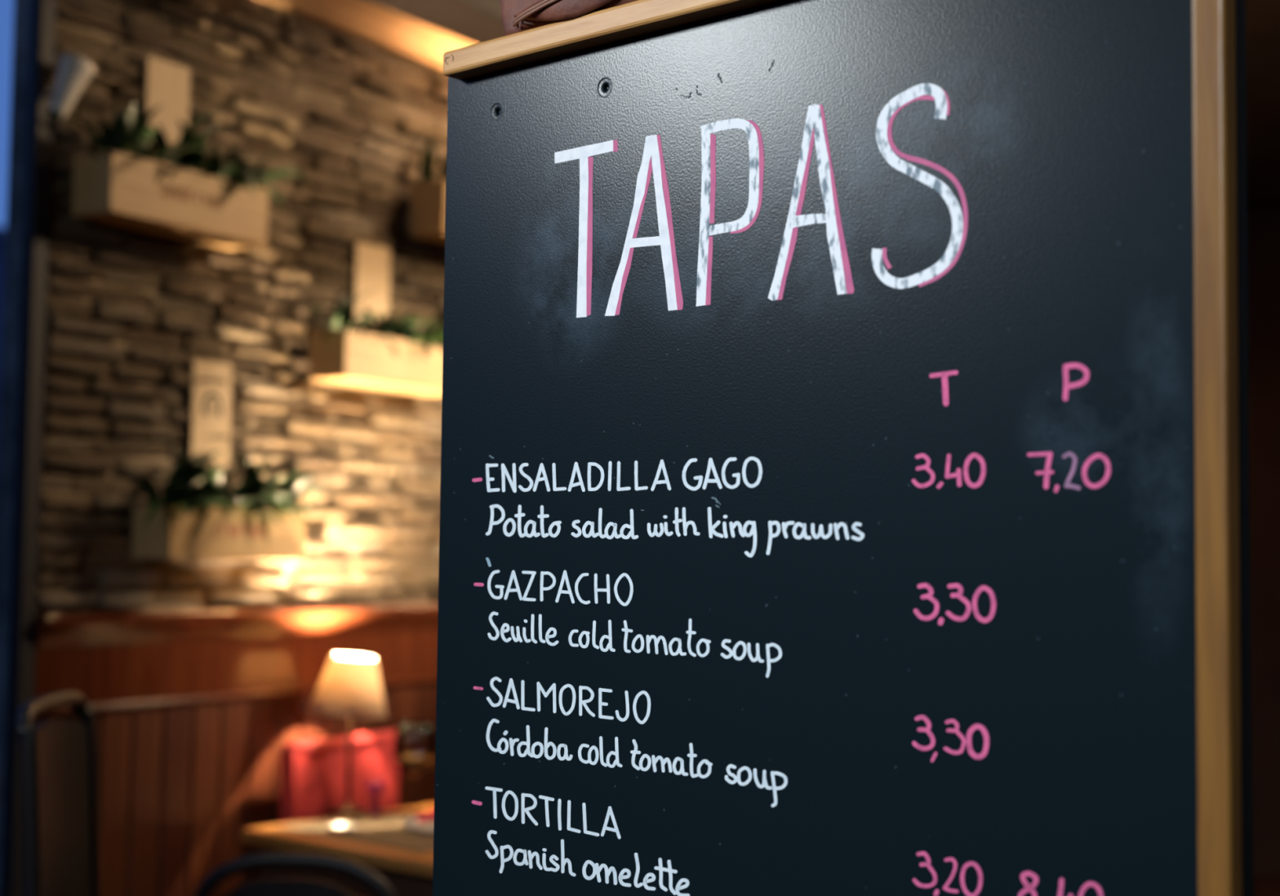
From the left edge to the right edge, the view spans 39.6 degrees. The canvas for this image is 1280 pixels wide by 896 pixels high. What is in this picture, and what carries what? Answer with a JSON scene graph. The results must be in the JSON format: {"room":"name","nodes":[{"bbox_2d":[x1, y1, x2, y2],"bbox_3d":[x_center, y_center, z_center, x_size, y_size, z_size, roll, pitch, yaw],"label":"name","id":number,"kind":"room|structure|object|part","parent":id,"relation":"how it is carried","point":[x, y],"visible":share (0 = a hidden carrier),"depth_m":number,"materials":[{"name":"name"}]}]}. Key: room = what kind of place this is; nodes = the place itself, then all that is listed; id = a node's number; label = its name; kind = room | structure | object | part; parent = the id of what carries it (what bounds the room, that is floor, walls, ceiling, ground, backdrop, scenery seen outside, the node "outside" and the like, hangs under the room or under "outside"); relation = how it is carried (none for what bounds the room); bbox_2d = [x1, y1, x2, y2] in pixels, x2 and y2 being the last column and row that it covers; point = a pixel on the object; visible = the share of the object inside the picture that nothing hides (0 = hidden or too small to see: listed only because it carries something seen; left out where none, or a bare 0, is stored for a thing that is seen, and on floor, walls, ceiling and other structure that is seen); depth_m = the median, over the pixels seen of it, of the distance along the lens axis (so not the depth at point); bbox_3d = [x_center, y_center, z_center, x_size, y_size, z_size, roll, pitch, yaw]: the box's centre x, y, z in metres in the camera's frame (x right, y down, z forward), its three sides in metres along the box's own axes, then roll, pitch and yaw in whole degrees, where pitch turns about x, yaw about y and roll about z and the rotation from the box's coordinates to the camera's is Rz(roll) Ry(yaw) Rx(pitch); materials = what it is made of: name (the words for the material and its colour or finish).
{"room":"restaurant","nodes":[
{"label":"restaurant","id":0,"kind":"room"},
{"bbox_2d":[0,0,448,888],"bbox_3d":[0.210,0.275,6.289,0.163,3.019,5.850,-1,-4,32],"label":"wall","id":1,"kind":"structure","parent":0,"point":[129,311],"depth_m":4.29,"materials":[{"name":"tan stacked stone"}]},
{"bbox_2d":[0,0,57,895],"bbox_3d":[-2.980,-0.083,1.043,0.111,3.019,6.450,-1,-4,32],"label":"door frame","id":2,"kind":"structure","parent":1,"relation":"in","point":[42,17],"depth_m":3.76,"materials":[{"name":"black paint"}]},
{"bbox_2d":[37,53,95,128],"bbox_3d":[-1.224,-0.749,3.795,0.116,0.176,0.101,3,-4,-37],"label":"spotlight","id":3,"kind":"object","parent":1,"relation":"attached to","point":[74,72],"visible":1,"depth_m":3.77,"materials":[{"name":"white metal"}]},
{"bbox_2d":[66,55,306,249],"bbox_3d":[-0.964,-0.689,4.032,0.310,0.404,0.684,-1,-4,32],"label":"planter box","id":4,"kind":"object","parent":1,"relation":"attached to","point":[151,174],"visible":1,"depth_m":3.98,"materials":[{"name":"brown wood"}]},
{"bbox_2d":[132,359,334,560],"bbox_3d":[-0.944,0.023,4.078,0.313,0.466,0.604,-1,-4,32],"label":"planter box","id":5,"kind":"object","parent":1,"relation":"attached to","point":[198,516],"visible":1,"depth_m":4.10,"materials":[{"name":"brown wood"}]},
{"bbox_2d":[34,603,438,895],"bbox_3d":[0.241,1.149,6.181,0.054,1.262,5.800,-1,-4,32],"label":"wainscoting","id":6,"kind":"structure","parent":1,"relation":"attached to","point":[195,711],"depth_m":4.16,"materials":[{"name":"brown wood"}]},
{"bbox_3d":[0.244,0.726,6.208,0.020,0.019,5.800,-1,-4,32],"label":"bead moulding","id":7,"kind":"part","parent":6,"relation":"part of","materials":[{"name":"brown wood"}]},
{"bbox_3d":[0.248,0.555,6.217,0.052,0.072,5.800,-1,-4,32],"label":"cap rail","id":8,"kind":"part","parent":6,"relation":"part of","materials":[{"name":"brown wood"}]},
{"bbox_2d":[253,0,471,71],"bbox_3d":[0.276,-1.104,6.284,0.100,0.263,5.850,-1,-4,32],"label":"trim","id":9,"kind":"structure","parent":1,"relation":"attached to","point":[364,20],"depth_m":4.72,"materials":[{"name":"paint"}]},
{"bbox_2d":[307,241,444,395],"bbox_3d":[-0.616,-0.348,4.638,0.243,0.378,0.658,-1,-4,29],"label":"planter box","id":10,"kind":"object","parent":1,"relation":"attached to","point":[364,347],"visible":0.88,"depth_m":4.59,"materials":[{"name":"brown wood"}]},
{"bbox_2d":[409,137,446,244],"bbox_3d":[-0.372,-0.695,5.062,0.196,0.275,0.714,-1,-4,32],"label":"planter box","id":11,"kind":"object","parent":1,"relation":"attached to","point":[428,196],"visible":0.13,"depth_m":4.81,"materials":[{"name":"brown wood"}]},
{"bbox_2d":[1245,0,1279,213],"bbox_3d":[1.769,-1.551,1.661,7.500,0.100,12.500,-1,-4,32],"label":"wall","id":12,"kind":"structure","parent":0,"point":[1262,16],"depth_m":6.27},
{"bbox_2d":[1247,209,1279,876],"bbox_3d":[4.952,0.368,6.863,7.400,3.020,0.100,-1,-4,32],"label":"wall","id":13,"kind":"structure","parent":0,"point":[1263,227],"depth_m":8.10,"materials":[{"name":"paint"}]},
{"bbox_2d":[366,0,505,44],"bbox_3d":[0.503,-1.100,5.908,0.200,0.314,6.250,-1,-4,32],"label":"ceiling","id":14,"kind":"structure","parent":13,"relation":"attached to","point":[473,22],"depth_m":4.33,"materials":[{"name":"beige paint"}]},
{"bbox_2d":[1253,874,1279,895],"bbox_3d":[1.731,1.563,1.471,7.500,0.100,12.500,-1,-4,32],"label":"floor","id":15,"kind":"structure","parent":0,"point":[1263,885],"depth_m":7.74,"materials":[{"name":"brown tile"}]},
{"bbox_2d":[15,691,100,895],"bbox_3d":[-0.765,0.993,2.951,0.485,1.157,0.397,1,-3,-2],"label":"dining chair","id":16,"kind":"object","parent":15,"relation":"on","point":[60,837],"visible":1,"depth_m":3.00,"materials":[{"name":"black wood"}]},
{"bbox_3d":[-0.971,0.733,2.959,0.062,0.551,0.313,1,-3,-2],"label":"backrest","id":17,"kind":"part","parent":16,"relation":"part of","materials":[{"name":"black wood"}]},
{"bbox_2d":[194,852,396,895],"bbox_3d":[-0.636,1.195,3.552,0.430,0.830,0.482,0,-3,6],"label":"dining chair","id":18,"kind":"object","parent":15,"relation":"on","point":[266,886],"visible":1,"depth_m":3.35,"materials":[{"name":"black wood"}]},
{"bbox_3d":[-0.655,0.924,3.359,0.368,0.227,0.062,0,-3,6],"label":"backrest","id":19,"kind":"part","parent":18,"relation":"part of","materials":[{"name":"black wood"}]},
{"bbox_2d":[240,804,434,895],"bbox_3d":[-0.232,1.263,4.009,1.150,0.760,0.800,-2,-5,41],"label":"dining table","id":20,"kind":"object","parent":15,"relation":"on","point":[408,873],"visible":0.25,"depth_m":3.90,"materials":[{"name":"brown wood"}]},
{"bbox_3d":[-0.837,1.274,4.090,0.060,0.732,0.060,-2,-5,41],"label":"leg","id":21,"kind":"part","parent":20,"relation":"part of","materials":[{"name":"brown wood"}]},
{"bbox_2d":[307,653,386,816],"bbox_3d":[-0.721,0.703,4.381,0.194,0.389,0.195,1,-3,0],"label":"table lamp","id":22,"kind":"object","parent":20,"relation":"on","point":[349,686],"visible":1,"depth_m":4.33,"materials":[{"name":"beige fabric"}]},
{"bbox_3d":[-0.720,0.587,4.388,0.191,0.152,0.192,1,-3,0],"label":"lamp shade","id":23,"kind":"part","parent":22,"relation":"part of","materials":[{"name":"beige fabric"}]},
{"bbox_2d":[275,812,434,853],"bbox_3d":[-0.545,0.881,4.091,0.500,0.003,0.342,-2,-5,41],"label":"tabletop","id":24,"kind":"object","parent":20,"relation":"on","point":[389,830],"visible":0.69,"depth_m":4.07,"materials":[{"name":"brown wood"}]},
{"bbox_2d":[326,822,359,831],"bbox_3d":[-0.683,0.873,4.087,0.080,0.012,0.072,-2,-5,41],"label":"dish","id":25,"kind":"object","parent":24,"relation":"on","point":[338,827],"visible":1,"depth_m":4.10,"materials":[{"name":"white ceramic"}]},
{"bbox_2d":[365,780,386,816],"bbox_3d":[-0.644,0.854,4.333,0.050,0.084,0.050,1,-3,0],"label":"wine glass","id":26,"kind":"object","parent":24,"relation":"on","point":[375,788],"visible":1,"depth_m":4.32,"materials":[{"name":"clear glass"}]},
{"bbox_3d":[-0.644,0.867,4.333,0.034,0.058,0.034,1,-3,0],"label":"holder stem","id":27,"kind":"part","parent":26,"relation":"part of","materials":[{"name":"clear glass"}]},
{"bbox_2d":[404,809,434,829],"bbox_3d":[-0.507,0.875,4.201,0.025,0.025,0.212,0,-4,14],"label":"rolled napkin","id":28,"kind":"object","parent":24,"relation":"on","point":[428,816],"visible":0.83,"depth_m":4.15,"materials":[{"name":"fabric"}]},
{"bbox_2d":[412,822,434,832],"bbox_3d":[-0.473,0.875,4.094,0.104,0.012,0.104,1,-3,0],"label":"plate","id":29,"kind":"object","parent":24,"relation":"on","point":[428,827],"visible":0.49,"depth_m":4.11,"materials":[{"name":"white ceramic"}]},
{"bbox_2d":[392,721,435,816],"bbox_3d":[-0.553,0.787,4.368,0.109,0.220,0.109,1,-3,0],"label":"wine glass","id":30,"kind":"object","parent":20,"relation":"on","point":[413,764],"visible":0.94,"depth_m":4.34,"materials":[{"name":"clear glass"}]},
{"bbox_2d":[280,729,399,823],"bbox_3d":[-0.610,1.188,4.351,0.387,0.942,0.410,-1,-4,32],"label":"chair","id":31,"kind":"object","parent":15,"relation":"on","point":[313,772],"visible":0.47,"depth_m":4.39,"materials":[{"name":"leather"}]},
{"bbox_2d":[432,0,1253,895],"bbox_3d":[0.109,0.558,1.341,0.743,1.851,0.378,-2,-5,42],"label":"chalkboard","id":32,"kind":"object","parent":15,"relation":"on","point":[844,486],"visible":1,"depth_m":1.30,"materials":[{"name":"paint"}]},
{"bbox_2d":[499,0,638,35],"bbox_3d":[-0.039,-0.439,1.529,0.212,0.162,0.091,-2,-5,42],"label":"bag","id":33,"kind":"object","parent":32,"relation":"on","point":[517,15],"visible":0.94,"depth_m":1.51,"materials":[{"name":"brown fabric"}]},
{"label":"outside","id":34,"kind":"structure","parent":0,"visible":0},
{"bbox_3d":[-6.794,1.651,3.478,8.870,0.040,22.000,-1,-4,32],"label":"street","id":35,"kind":"object","parent":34,"visible":0},
{"bbox_2d":[0,226,6,401],"bbox_3d":[-9.226,-0.040,5.091,3.010,3.470,20.200,-1,-4,32],"label":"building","id":36,"kind":"structure","parent":35,"relation":"on","point":[2,230],"depth_m":10.97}
]}

